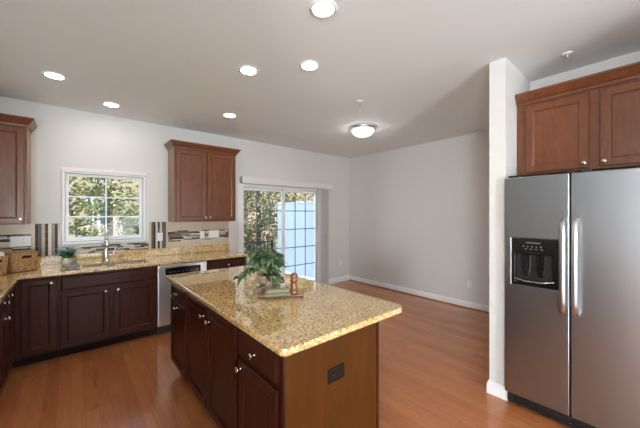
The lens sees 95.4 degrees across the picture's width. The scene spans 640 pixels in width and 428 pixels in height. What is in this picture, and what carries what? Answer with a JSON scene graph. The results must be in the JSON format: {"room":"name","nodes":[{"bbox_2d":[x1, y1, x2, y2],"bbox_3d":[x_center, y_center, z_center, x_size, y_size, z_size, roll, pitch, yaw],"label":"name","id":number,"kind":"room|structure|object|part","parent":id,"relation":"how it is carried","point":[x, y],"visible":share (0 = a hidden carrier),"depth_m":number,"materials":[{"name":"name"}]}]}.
{"room":"kitchen","nodes":[
{"label":"kitchen","id":0,"kind":"room"},
{"bbox_2d":[0,96,348,278],"bbox_3d":[-1.610,0.117,4.847,6.155,2.787,0.160,0,0,-41],"label":"wall","id":1,"kind":"structure","parent":0,"point":[62,137],"depth_m":4.04,"materials":[{"name":"white paint"}]},
{"bbox_2d":[0,224,30,252],"bbox_3d":[-3.518,0.300,3.104,0.629,0.377,0.008,0,0,-41],"label":"tile backsplash","id":2,"kind":"structure","parent":1,"relation":"attached to","point":[5,230],"depth_m":3.21,"materials":[{"name":"beige tile"}]},
{"bbox_2d":[10,236,30,246],"bbox_3d":[-3.337,0.305,3.247,0.165,0.115,0.010,0,0,-41],"label":"outlet plate","id":3,"kind":"object","parent":2,"relation":"attached to","point":[15,241],"visible":1,"depth_m":3.25,"materials":[{"name":"white plastic"}]},
{"bbox_2d":[0,113,36,224],"bbox_3d":[-3.386,-0.447,2.966,0.701,1.114,0.385,0,0,-41],"label":"upper cabinet","id":4,"kind":"object","parent":1,"relation":"attached to","point":[16,131],"visible":1,"depth_m":2.99,"materials":[{"name":"brown wood"}]},
{"bbox_3d":[-3.195,-0.399,2.938,0.299,0.993,0.019,0,0,-41],"label":"door","id":5,"kind":"part","parent":4,"relation":"part of","materials":[{"name":"brown wood"}]},
{"bbox_3d":[-3.386,-0.956,2.966,0.701,0.096,0.385,0,0,-41],"label":"crown moulding","id":6,"kind":"part","parent":4,"relation":"part of","materials":[{"name":"brown wood"}]},
{"bbox_3d":[-3.180,-0.405,3.182,0.004,1.026,0.323,0,0,-41],"label":"panel","id":7,"kind":"part","parent":4,"relation":"part of","materials":[{"name":"brown wood"}]},
{"bbox_2d":[31,223,59,256],"bbox_3d":[-3.187,0.300,3.387,0.241,0.377,0.008,0,0,-41],"label":"tile backsplash","id":8,"kind":"structure","parent":1,"relation":"attached to","point":[45,238],"depth_m":3.38,"materials":[{"name":"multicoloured tile"}]},
{"bbox_2d":[61,167,145,244],"bbox_3d":[-2.784,-0.096,3.796,0.883,0.933,0.172,0,0,-41],"label":"window","id":9,"kind":"structure","parent":1,"relation":"in","point":[66,171],"depth_m":3.74,"materials":[{"name":"white plastic"}]},
{"bbox_2d":[60,242,148,254],"bbox_3d":[-2.744,0.441,3.766,0.923,0.096,0.008,0,0,-41],"label":"tile backsplash","id":10,"kind":"structure","parent":1,"relation":"attached to","point":[144,245],"depth_m":3.77,"materials":[{"name":"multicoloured tile"}]},
{"bbox_2d":[149,222,167,248],"bbox_3d":[-2.301,0.300,4.145,0.241,0.377,0.008,0,0,-41],"label":"tile backsplash","id":11,"kind":"structure","parent":1,"relation":"attached to","point":[154,227],"depth_m":4.13,"materials":[{"name":"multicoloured tile"}]},
{"bbox_2d":[157,233,162,240],"bbox_3d":[-2.281,0.325,4.151,0.070,0.115,0.009,0,0,-41],"label":"outlet plate","id":12,"kind":"object","parent":11,"relation":"attached to","point":[159,235],"visible":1,"depth_m":4.15,"materials":[{"name":"white plastic"}]},
{"bbox_2d":[168,221,228,247],"bbox_3d":[-1.860,0.300,4.522,0.917,0.377,0.008,0,0,-41],"label":"tile backsplash","id":13,"kind":"structure","parent":1,"relation":"attached to","point":[189,235],"depth_m":4.47,"materials":[{"name":"beige tile"}]},
{"bbox_2d":[200,231,204,238],"bbox_3d":[-1.833,0.325,4.534,0.070,0.115,0.009,0,0,-41],"label":"outlet plate","id":14,"kind":"object","parent":13,"relation":"attached to","point":[202,233],"visible":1,"depth_m":4.53,"materials":[{"name":"white plastic"}]},
{"bbox_2d":[209,230,218,237],"bbox_3d":[-1.696,0.320,4.651,0.160,0.115,0.010,0,0,-41],"label":"outlet plate","id":15,"kind":"object","parent":13,"relation":"attached to","point":[214,233],"visible":1,"depth_m":4.65,"materials":[{"name":"white plastic"}]},
{"bbox_2d":[164,139,240,221],"bbox_3d":[-1.744,-0.447,4.372,0.997,1.114,0.385,0,0,-41],"label":"upper cabinet","id":16,"kind":"object","parent":1,"relation":"attached to","point":[201,177],"visible":1,"depth_m":4.20,"materials":[{"name":"brown wood"}]},
{"bbox_3d":[-2.101,-0.405,4.106,0.004,1.026,0.324,0,0,-41],"label":"panel","id":17,"kind":"part","parent":16,"relation":"part of","materials":[{"name":"brown wood"}]},
{"bbox_3d":[-1.812,-0.399,4.121,0.419,0.993,0.019,0,0,-41],"label":"door","id":18,"kind":"part","parent":16,"relation":"part of","materials":[{"name":"brown wood"}]},
{"bbox_3d":[-1.744,-0.956,4.372,0.997,0.096,0.385,0,0,-41],"label":"crown moulding","id":19,"kind":"part","parent":16,"relation":"part of","materials":[{"name":"brown wood"}]},
{"bbox_3d":[-1.486,-0.399,4.401,0.420,0.993,0.019,0,0,-41],"label":"door","id":20,"kind":"part","parent":16,"relation":"part of","materials":[{"name":"brown wood"}]},
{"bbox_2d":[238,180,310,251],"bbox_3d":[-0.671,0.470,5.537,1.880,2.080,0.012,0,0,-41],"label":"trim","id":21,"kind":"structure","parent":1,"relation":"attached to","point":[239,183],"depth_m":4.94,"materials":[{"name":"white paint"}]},
{"bbox_2d":[241,184,317,281],"bbox_3d":[-0.722,0.495,5.601,1.769,2.024,0.150,0,0,-41],"label":"door","id":22,"kind":"structure","parent":1,"relation":"in","point":[250,187],"depth_m":5.58,"materials":[{"name":"white plastic"}]},
{"bbox_3d":[-1.046,0.502,5.363,0.880,1.941,0.040,0,0,-41],"label":"fixed panel","id":23,"kind":"part","parent":22,"relation":"part of","materials":[{"name":"clear glass"}]},
{"bbox_2d":[244,191,280,252],"bbox_3d":[-1.051,0.480,5.369,0.790,1.800,0.008,0,0,-41],"label":"grille","id":24,"kind":"object","parent":22,"relation":"attached to","point":[256,210],"depth_m":5.39,"materials":[{"name":"grey"}]},
{"bbox_3d":[-0.393,0.502,5.856,0.850,1.941,0.040,0,0,-41],"label":"sliding panel","id":25,"kind":"part","parent":22,"relation":"part of","materials":[{"name":"clear glass"}]},
{"bbox_2d":[285,193,314,278],"bbox_3d":[-0.399,0.480,5.862,0.760,1.800,0.008,0,0,-41],"label":"grille","id":26,"kind":"object","parent":22,"relation":"attached to","point":[305,228],"depth_m":5.94,"materials":[{"name":"grey"}]},
{"bbox_2d":[240,176,332,283],"bbox_3d":[-0.544,0.417,5.580,2.082,2.105,0.088,0,0,-41],"label":"vertical blind","id":27,"kind":"object","parent":1,"relation":"attached to","point":[322,195],"visible":0.91,"depth_m":6.03,"materials":[{"name":"white"}]},
{"bbox_2d":[327,275,348,284],"bbox_3d":[0.359,1.458,6.416,0.788,0.105,0.016,0,0,-41],"label":"baseboard","id":28,"kind":"structure","parent":1,"relation":"attached to","point":[343,278],"depth_m":6.46,"materials":[{"name":"white paint"}]},
{"bbox_2d":[0,280,571,427],"bbox_3d":[-1.228,1.570,1.324,10.055,0.120,6.010,0,0,-41],"label":"floor","id":29,"kind":"structure","parent":0,"point":[434,355],"depth_m":2.56,"materials":[{"name":"brown wood"}]},
{"bbox_2d":[0,297,10,395],"bbox_3d":[-2.588,1.072,1.971,0.619,0.876,0.718,0,0,-41],"label":"base cabinet","id":30,"kind":"object","parent":29,"relation":"on","point":[3,303],"visible":1,"depth_m":2.33,"materials":[{"name":"brown wood"}]},
{"bbox_3d":[-2.382,0.725,2.147,0.019,0.140,0.680,0,0,-41],"label":"drawer","id":31,"kind":"part","parent":30,"relation":"part of","materials":[{"name":"brown wood"}]},
{"bbox_3d":[-2.382,1.100,2.147,0.019,0.570,0.680,0,0,-41],"label":"door","id":32,"kind":"part","parent":30,"relation":"part of","materials":[{"name":"brown wood"}]},
{"bbox_2d":[4,287,13,378],"bbox_3d":[-2.986,1.072,2.436,0.619,0.876,0.498,0,0,-41],"label":"base cabinet","id":33,"kind":"object","parent":29,"relation":"on","point":[9,311],"visible":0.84,"depth_m":2.59,"materials":[{"name":"brown wood"}]},
{"bbox_2d":[14,276,58,367],"bbox_3d":[-3.011,1.072,3.115,0.323,0.876,0.647,0,0,-41],"label":"base cabinet","id":34,"kind":"object","parent":29,"relation":"on","point":[35,299],"visible":0.82,"depth_m":2.90,"materials":[{"name":"brown wood"}]},
{"bbox_3d":[-2.808,1.020,2.913,0.260,0.730,0.019,0,0,-41],"label":"door","id":35,"kind":"part","parent":34,"relation":"part of","materials":[{"name":"brown wood"}]},
{"bbox_2d":[58,262,155,356],"bbox_3d":[-2.544,1.072,3.515,0.903,0.876,0.647,0,0,-41],"label":"base cabinet","id":36,"kind":"object","parent":29,"relation":"on","point":[101,308],"visible":0.84,"depth_m":3.26,"materials":[{"name":"brown wood"}]},
{"bbox_3d":[-2.529,1.100,3.153,0.417,0.570,0.019,0,0,-41],"label":"door","id":37,"kind":"part","parent":36,"relation":"part of","materials":[{"name":"brown wood"}]},
{"bbox_3d":[-2.358,0.725,3.299,0.865,0.140,0.019,0,0,-41],"label":"drawer","id":38,"kind":"part","parent":36,"relation":"part of","materials":[{"name":"brown wood"}]},
{"bbox_3d":[-2.187,1.100,3.445,0.415,0.570,0.019,0,0,-41],"label":"door","id":39,"kind":"part","parent":36,"relation":"part of","materials":[{"name":"brown wood"}]},
{"bbox_2d":[171,283,187,379],"bbox_3d":[-1.056,1.072,2.804,0.649,0.876,0.513,0,0,-41],"label":"base cabinet","id":40,"kind":"object","parent":29,"relation":"on","point":[179,297],"visible":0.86,"depth_m":2.59,"materials":[{"name":"brown wood"}]},
{"bbox_3d":[-1.275,0.718,2.620,0.019,0.115,0.460,0,0,-41],"label":"drawer","id":41,"kind":"part","parent":40,"relation":"part of","materials":[{"name":"brown wood"}]},
{"bbox_2d":[155,261,206,333],"bbox_3d":[-1.971,1.075,4.014,0.600,0.870,0.632,0,0,-41],"label":"dishwasher","id":42,"kind":"object","parent":29,"relation":"on","point":[163,286],"visible":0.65,"depth_m":3.65,"materials":[{"name":"grey metal"}]},
{"bbox_3d":[-1.769,0.725,3.778,0.430,0.094,0.004,0,0,-41],"label":"control panel","id":43,"kind":"part","parent":42,"relation":"part of","materials":[{"name":"black plastic"}]},
{"bbox_2d":[187,294,239,427],"bbox_3d":[-0.574,1.072,2.240,0.649,0.876,0.963,0,0,-41],"label":"base cabinet","id":44,"kind":"object","parent":29,"relation":"on","point":[213,354],"visible":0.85,"depth_m":1.98,"materials":[{"name":"brown wood"}]},
{"bbox_3d":[-0.949,1.022,2.239,0.019,0.725,0.440,0,0,-41],"label":"door","id":45,"kind":"part","parent":44,"relation":"part of","materials":[{"name":"brown wood"}]},
{"bbox_3d":[-0.640,1.022,1.878,0.019,0.725,0.460,0,0,-41],"label":"door","id":46,"kind":"part","parent":44,"relation":"part of","materials":[{"name":"brown wood"}]},
{"bbox_2d":[206,256,245,269],"bbox_3d":[-1.512,1.072,4.397,0.573,0.876,0.647,0,0,-41],"label":"base cabinet","id":47,"kind":"object","parent":29,"relation":"on","point":[238,261],"visible":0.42,"depth_m":4.16,"materials":[{"name":"brown wood"}]},
{"bbox_2d":[235,322,378,427],"bbox_3d":[-0.558,1.072,2.276,0.719,0.876,1.975,0,0,-41],"label":"base cabinet","id":48,"kind":"object","parent":29,"relation":"on","point":[275,391],"visible":0.7,"depth_m":1.51,"materials":[{"name":"brown wood"}]},
{"bbox_3d":[-0.354,0.735,1.508,0.030,0.032,0.032,0,0,-41],"label":"knob","id":49,"kind":"part","parent":48,"relation":"part of","materials":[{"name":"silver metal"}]},
{"bbox_3d":[-0.330,1.105,1.515,0.019,0.560,0.410,0,0,-41],"label":"door","id":50,"kind":"part","parent":48,"relation":"part of","materials":[{"name":"brown wood"}]},
{"bbox_3d":[-0.330,0.730,1.515,0.019,0.140,0.410,0,0,-41],"label":"drawer","id":51,"kind":"part","parent":48,"relation":"part of","materials":[{"name":"brown wood"}]},
{"bbox_2d":[166,265,401,356],"bbox_3d":[-0.470,0.614,2.357,0.950,0.037,2.057,0,0,-41],"label":"countertop","id":52,"kind":"structure","parent":48,"relation":"on","point":[285,326],"depth_m":1.85,"materials":[{"name":"beige stone"}]},
{"bbox_2d":[257,288,303,298],"bbox_3d":[-0.286,0.587,2.157,0.324,0.016,0.204,0,0,-5],"label":"cutting board","id":53,"kind":"object","parent":52,"relation":"on","point":[300,290],"visible":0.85,"depth_m":2.07,"materials":[{"name":"brown wood"}]},
{"bbox_2d":[233,250,286,290],"bbox_3d":[-0.443,0.426,2.201,0.416,0.304,0.264,0,0,-17],"label":"potted plant","id":54,"kind":"object","parent":53,"relation":"on","point":[272,261],"visible":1,"depth_m":2.18,"materials":[{"name":"green plant"}]},
{"bbox_3d":[-0.391,0.519,2.225,0.152,0.117,0.152,0,0,-41],"label":"pot","id":55,"kind":"part","parent":54,"relation":"part of","materials":[{"name":"beige ceramic"}]},
{"bbox_2d":[264,287,290,296],"bbox_3d":[-0.303,0.554,2.071,0.185,0.046,0.083,0,0,-17],"label":"folded napkin","id":56,"kind":"object","parent":53,"relation":"on","point":[285,291],"visible":1,"depth_m":2.04,"materials":[{"name":"yellow fabric"}]},
{"bbox_2d":[290,273,297,294],"bbox_3d":[-0.189,0.502,2.111,0.062,0.152,0.062,0,0,-41],"label":"pepper mill","id":57,"kind":"object","parent":53,"relation":"on","point":[293,276],"visible":0.98,"depth_m":2.09,"materials":[{"name":"brown wood"}]},
{"bbox_3d":[0.084,1.073,1.545,0.653,0.875,0.018,0,0,-41],"label":"panel","id":58,"kind":"part","parent":48,"relation":"part of","materials":[{"name":"brown wood"}]},
{"bbox_2d":[328,363,344,384],"bbox_3d":[0.087,0.838,1.529,0.118,0.075,0.009,0,0,-41],"label":"outlet plate","id":59,"kind":"object","parent":48,"relation":"attached to","point":[336,373],"visible":1,"depth_m":1.52,"materials":[{"name":"black plastic"}]},
{"bbox_2d":[332,369,341,378],"bbox_3d":[0.089,0.838,1.526,0.070,0.028,0.002,0,0,-41],"label":"socket","id":60,"kind":"object","parent":59,"relation":"attached to","point":[336,373],"depth_m":1.52,"materials":[{"name":"grey plastic"}]},
{"bbox_3d":[-0.293,1.073,2.503,0.020,0.875,1.975,0,0,-41],"label":"panel","id":61,"kind":"part","parent":48,"relation":"part of","materials":[{"name":"brown wood"}]},
{"bbox_2d":[505,167,639,427],"bbox_3d":[2.016,0.604,2.198,0.799,1.812,0.901,0,0,-41],"label":"refrigerator","id":62,"kind":"object","parent":29,"relation":"on","point":[572,238],"visible":1,"depth_m":1.99,"materials":[{"name":"grey metal"}]},
{"bbox_3d":[1.628,0.562,2.196,0.062,1.695,0.399,0,0,-41],"label":"freezer door","id":63,"kind":"part","parent":62,"relation":"part of","materials":[{"name":"silver metal"}]},
{"bbox_3d":[1.691,0.366,2.024,0.080,0.682,0.042,0,0,-41],"label":"handle","id":64,"kind":"part","parent":62,"relation":"part of","materials":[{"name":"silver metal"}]},
{"bbox_3d":[1.732,0.366,1.976,0.080,0.682,0.042,0,0,-41],"label":"handle","id":65,"kind":"part","parent":62,"relation":"part of","materials":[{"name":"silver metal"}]},
{"bbox_3d":[1.924,0.562,1.851,0.062,1.695,0.494,0,0,-41],"label":"fridge door","id":66,"kind":"part","parent":62,"relation":"part of","materials":[{"name":"silver metal"}]},
{"bbox_3d":[-0.931,1.072,0.034,0.619,0.876,0.840,0,0,-41],"label":"base cabinet","id":67,"kind":"object","parent":29,"relation":"on","visible":0},
{"bbox_2d":[0,244,247,302],"bbox_3d":[-1.193,0.561,2.176,3.013,0.142,4.438,0,0,-41],"label":"countertop","id":68,"kind":"structure","parent":67,"relation":"on","point":[47,266],"depth_m":3.65,"materials":[{"name":"beige stone"}]},
{"bbox_2d":[0,255,9,274],"bbox_3d":[-3.166,0.500,2.805,0.192,0.185,0.217,0,0,15],"label":"wicker basket","id":69,"kind":"object","parent":68,"relation":"on","point":[3,259],"visible":0.9,"depth_m":2.83,"materials":[{"name":"brown wicker"}]},
{"bbox_2d":[5,251,38,272],"bbox_3d":[-3.123,0.495,3.043,0.192,0.195,0.247,0,0,15],"label":"wicker basket","id":70,"kind":"object","parent":68,"relation":"on","point":[20,261],"visible":0.86,"depth_m":3.00,"materials":[{"name":"brown wicker"}]},
{"bbox_2d":[55,247,80,264],"bbox_3d":[-2.930,0.492,3.389,0.251,0.205,0.248,0,0,-41],"label":"flower pot","id":71,"kind":"object","parent":68,"relation":"on","point":[66,254],"visible":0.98,"depth_m":3.35,"materials":[{"name":"beige ceramic"}]},
{"bbox_3d":[-2.940,0.552,3.374,0.096,0.084,0.096,0,0,-41],"label":"pot","id":72,"kind":"part","parent":71,"relation":"part of","materials":[{"name":"beige"}]},
{"bbox_2d":[63,261,79,268],"bbox_3d":[-2.727,0.556,3.197,0.146,0.074,0.097,0,0,-41],"label":"stone ornament","id":73,"kind":"object","parent":68,"relation":"on","point":[73,264],"visible":1,"depth_m":3.19,"materials":[{"name":"grey stone"}]},
{"bbox_2d":[102,230,115,261],"bbox_3d":[-2.667,0.394,3.642,0.131,0.401,0.190,0,0,-6],"label":"faucet","id":74,"kind":"object","parent":68,"relation":"on","point":[106,254],"visible":1,"depth_m":3.64,"materials":[{"name":"silver metal"}]},
{"bbox_3d":[-2.660,0.299,3.624,0.033,0.211,0.156,0,0,-41],"label":"spout","id":75,"kind":"part","parent":74,"relation":"part of","materials":[{"name":"silver metal"}]},
{"bbox_2d":[83,261,144,267],"bbox_3d":[-2.471,0.720,3.535,0.656,0.174,0.371,0,0,-41],"label":"sink","id":76,"kind":"object","parent":68,"relation":"in","point":[143,261],"visible":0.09,"depth_m":3.65,"materials":[{"name":"silver metal"}]},
{"bbox_3d":[-2.599,0.720,3.426,0.321,0.174,0.371,0,0,-41],"label":"bowl","id":77,"kind":"part","parent":76,"relation":"part of","materials":[{"name":"silver metal"}]},
{"bbox_3d":[-2.348,0.720,3.640,0.331,0.174,0.371,0,0,-41],"label":"bowl","id":78,"kind":"part","parent":76,"relation":"part of","materials":[{"name":"silver metal"}]},
{"bbox_2d":[0,0,639,157],"bbox_3d":[0.592,-1.377,-0.803,10.055,0.200,11.610,0,0,-41],"label":"ceiling","id":79,"kind":"structure","parent":0,"point":[419,69],"depth_m":2.35,"materials":[{"name":"white paint"}]},
{"bbox_2d":[41,71,66,79],"bbox_3d":[-2.447,-1.270,2.683,0.176,0.011,0.176,0,0,-41],"label":"recessed light","id":80,"kind":"object","parent":79,"relation":"in","point":[53,75],"visible":1,"depth_m":2.67,"materials":[{"name":"white"}]},
{"bbox_2d":[102,102,120,107],"bbox_3d":[-2.431,-1.270,3.395,0.176,0.011,0.176,0,0,-41],"label":"recessed light","id":81,"kind":"object","parent":79,"relation":"in","point":[109,104],"visible":1,"depth_m":3.38,"materials":[{"name":"white"}]},
{"bbox_2d":[223,113,236,117],"bbox_3d":[-1.168,-1.270,3.765,0.176,0.011,0.176,0,0,-41],"label":"recessed light","id":82,"kind":"object","parent":79,"relation":"in","point":[228,115],"visible":1,"depth_m":3.75,"materials":[{"name":"white"}]},
{"bbox_2d":[238,66,258,75],"bbox_3d":[-0.635,-1.270,2.589,0.176,0.011,0.176,0,0,-41],"label":"recessed light","id":83,"kind":"object","parent":79,"relation":"in","point":[246,70],"visible":1,"depth_m":2.58,"materials":[{"name":"white"}]},
{"bbox_2d":[299,60,319,70],"bbox_3d":[-0.089,-1.270,2.503,0.176,0.011,0.176,0,0,-41],"label":"recessed light","id":84,"kind":"object","parent":79,"relation":"in","point":[309,65],"visible":1,"depth_m":2.49,"materials":[{"name":"white"}]},
{"bbox_2d":[309,0,336,18],"bbox_3d":[0.020,-1.270,1.807,0.176,0.011,0.176,0,0,-41],"label":"recessed light","id":85,"kind":"object","parent":79,"relation":"in","point":[323,9],"visible":1,"depth_m":1.80,"materials":[{"name":"white paint"}]},
{"bbox_2d":[350,124,375,136],"bbox_3d":[0.633,-1.205,4.306,0.390,0.144,0.390,0,0,-41],"label":"flush light","id":86,"kind":"object","parent":79,"relation":"attached to","point":[360,130],"visible":1,"depth_m":4.19,"materials":[{"name":"white glass"}]},
{"bbox_3d":[0.633,-1.194,4.306,0.320,0.093,0.320,0,0,-41],"label":"lamp shade","id":87,"kind":"part","parent":86,"relation":"part of","materials":[{"name":"white glass"}]},
{"bbox_2d":[561,51,573,59],"bbox_3d":[1.968,-1.256,2.315,0.076,0.042,0.076,0,0,-41],"label":"sprinkler","id":88,"kind":"object","parent":79,"relation":"attached to","point":[568,53],"visible":1,"depth_m":2.31,"materials":[{"name":"white paint"}]},
{"bbox_2d":[349,131,488,305],"bbox_3d":[4.412,0.117,2.426,0.150,2.787,11.350,0,0,-41],"label":"wall","id":89,"kind":"structure","parent":0,"point":[419,214],"depth_m":5.26,"materials":[{"name":"white paint"}]},
{"bbox_2d":[349,275,488,311],"bbox_3d":[1.866,1.458,5.275,0.016,0.105,3.710,0,0,-41],"label":"baseboard","id":90,"kind":"structure","parent":89,"relation":"attached to","point":[385,285],"depth_m":5.23,"materials":[{"name":"white paint"}]},
{"bbox_2d":[349,279,488,312],"bbox_3d":[1.846,1.501,5.271,0.018,0.018,3.650,0,0,-41],"label":"trim","id":91,"kind":"structure","parent":89,"relation":"attached to","point":[349,279],"depth_m":5.21,"materials":[{"name":"brown wood"}]},
{"bbox_2d":[467,280,471,287],"bbox_3d":[2.392,1.125,4.665,0.009,0.115,0.070,0,0,-41],"label":"outlet plate","id":92,"kind":"object","parent":89,"relation":"attached to","point":[469,283],"visible":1,"depth_m":4.66,"materials":[{"name":"white plastic"}]},
{"bbox_2d":[489,57,529,385],"bbox_3d":[2.294,0.117,3.121,2.165,2.787,0.120,0,0,-41],"label":"wall partition","id":93,"kind":"structure","parent":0,"point":[506,81],"depth_m":2.43,"materials":[{"name":"white paint"}]},
{"bbox_2d":[487,380,507,400],"bbox_3d":[2.282,1.458,3.111,2.164,0.105,0.152,0,0,-41],"label":"baseboard","id":94,"kind":"structure","parent":93,"relation":"attached to","point":[493,388],"depth_m":2.40,"materials":[{"name":"white paint"}]},
{"bbox_2d":[530,51,639,90],"bbox_3d":[2.412,0.117,2.472,0.120,2.787,1.020,0,0,-41],"label":"wall","id":95,"kind":"structure","parent":0,"point":[633,57],"depth_m":2.51,"materials":[{"name":"white paint"}]},
{"bbox_2d":[515,61,639,176],"bbox_3d":[2.187,-0.682,2.280,0.462,0.694,1.010,0,0,-41],"label":"upper cabinet","id":96,"kind":"object","parent":95,"relation":"attached to","point":[592,121],"visible":0.98,"depth_m":2.21,"materials":[{"name":"brown wood"}]},
{"bbox_3d":[1.892,-0.632,2.341,0.019,0.565,0.403,0,0,-41],"label":"door","id":97,"kind":"part","parent":96,"relation":"part of","materials":[{"name":"brown wood"}]},
{"bbox_3d":[2.187,-0.981,2.280,0.462,0.096,1.010,0,0,-41],"label":"crown moulding","id":98,"kind":"part","parent":96,"relation":"part of","materials":[{"name":"brown wood"}]},
{"bbox_3d":[2.197,-0.632,1.985,0.019,0.565,0.420,0,0,-41],"label":"door","id":99,"kind":"part","parent":96,"relation":"part of","materials":[{"name":"brown wood"}]},
{"label":"outside","id":100,"kind":"structure","parent":0,"visible":0},
{"bbox_2d":[247,240,277,264],"bbox_3d":[-15.920,1.740,22.453,55.000,0.140,45.180,0,0,-41],"label":"ground","id":101,"kind":"structure","parent":100,"point":[249,262],"depth_m":10.81,"materials":[{"name":"green plant"}]},
{"bbox_2d":[69,218,116,236],"bbox_3d":[-5.520,0.856,6.620,1.317,1.634,1.213,0,0,-14],"label":"shrub","id":102,"kind":"object","parent":101,"relation":"on","point":[77,223],"visible":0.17,"depth_m":6.61,"materials":[{"name":"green plant"}]},
{"bbox_2d":[69,176,138,235],"bbox_3d":[-5.977,-1.044,8.551,3.933,5.432,3.754,0,0,-41],"label":"evergreen tree","id":103,"kind":"object","parent":101,"relation":"on","point":[110,201],"visible":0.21,"depth_m":8.11,"materials":[{"name":"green plant"}]},
{"bbox_2d":[69,176,138,236],"bbox_3d":[-15.358,-2.280,19.104,12.100,7.900,7.600,0,0,-41],"label":"house","id":104,"kind":"structure","parent":101,"relation":"on","point":[115,219],"depth_m":16.88,"materials":[{"name":"beige"}]},
{"bbox_3d":[-12.542,-0.130,16.890,0.900,1.400,0.015,0,0,-41],"label":"pane","id":105,"kind":"part","parent":104,"relation":"part of","materials":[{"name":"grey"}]},
{"bbox_2d":[83,198,124,234],"bbox_3d":[-8.055,0.560,10.875,1.240,2.220,0.800,0,0,-41],"label":"pavilion","id":106,"kind":"object","parent":101,"relation":"on","point":[98,214],"visible":0.03,"depth_m":10.70,"materials":[{"name":"white paint"}]},
{"bbox_3d":[-8.435,0.620,10.550,0.100,2.100,0.100,0,0,-41],"label":"post","id":107,"kind":"part","parent":106,"relation":"part of","materials":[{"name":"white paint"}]},
{"bbox_3d":[-8.184,0.620,10.765,0.100,2.100,0.100,0,0,-41],"label":"post","id":108,"kind":"part","parent":106,"relation":"part of","materials":[{"name":"white paint"}]},
{"bbox_2d":[112,206,138,234],"bbox_3d":[-4.473,0.735,7.205,1.436,1.875,1.559,0,0,-41],"label":"shrub","id":109,"kind":"object","parent":101,"relation":"on","point":[128,221],"visible":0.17,"depth_m":7.02,"materials":[{"name":"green plant"}]},
{"bbox_2d":[116,181,138,197],"bbox_3d":[-6.413,-1.054,12.073,3.959,5.452,4.054,0,0,-41],"label":"tree","id":110,"kind":"object","parent":101,"relation":"on","point":[131,193],"visible":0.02,"depth_m":11.26,"materials":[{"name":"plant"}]},
{"bbox_2d":[244,190,304,259],"bbox_3d":[-2.123,-0.561,9.672,3.275,4.467,3.277,0,0,28],"label":"bushy tree","id":111,"kind":"object","parent":101,"relation":"on","point":[260,202],"visible":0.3,"depth_m":9.42,"materials":[{"name":"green plant"}]},
{"bbox_2d":[244,191,313,239],"bbox_3d":[-2.825,-2.580,25.221,12.100,8.500,8.600,0,0,-41],"label":"house","id":112,"kind":"structure","parent":101,"relation":"on","point":[249,216],"depth_m":19.31,"materials":[{"name":"beige brick"}]},
{"bbox_3d":[-3.445,-0.030,19.409,1.000,1.400,0.015,0,0,-41],"label":"pane","id":113,"kind":"part","parent":112,"relation":"part of","materials":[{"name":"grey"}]},
{"bbox_2d":[275,192,313,223],"bbox_3d":[-0.176,-0.724,12.716,4.323,4.793,4.552,0,0,7],"label":"tree","id":114,"kind":"object","parent":101,"relation":"on","point":[288,193],"visible":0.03,"depth_m":11.93,"materials":[{"name":"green plant"}]},
{"bbox_2d":[285,271,313,279],"bbox_3d":[-1.501,1.603,6.523,3.000,0.125,2.235,0,0,-41],"label":"patio","id":115,"kind":"structure","parent":101,"relation":"on","point":[309,278],"depth_m":7.12,"materials":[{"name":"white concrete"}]},
{"bbox_2d":[244,240,272,264],"bbox_3d":[-2.277,1.125,7.238,2.550,0.830,0.050,0,0,-41],"label":"railing","id":116,"kind":"object","parent":115,"relation":"on","point":[271,241],"visible":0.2,"depth_m":7.78,"materials":[{"name":"black metal"}]},
{"bbox_3d":[-2.277,0.750,7.238,2.550,0.040,0.040,0,0,-41],"label":"rail","id":117,"kind":"part","parent":116,"relation":"part of","materials":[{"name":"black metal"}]},
{"bbox_2d":[278,201,313,277],"bbox_3d":[-0.476,0.610,7.278,0.120,1.860,2.080,0,0,-41],"label":"privacy fence","id":118,"kind":"object","parent":115,"relation":"on","point":[290,206],"visible":0.5,"depth_m":7.27,"materials":[{"name":"blue plastic"}]},
{"bbox_3d":[-0.509,-0.280,7.250,0.033,0.040,1.980,0,0,-41],"label":"rail","id":119,"kind":"part","parent":118,"relation":"part of","materials":[{"name":"blue plastic"}]}
]}

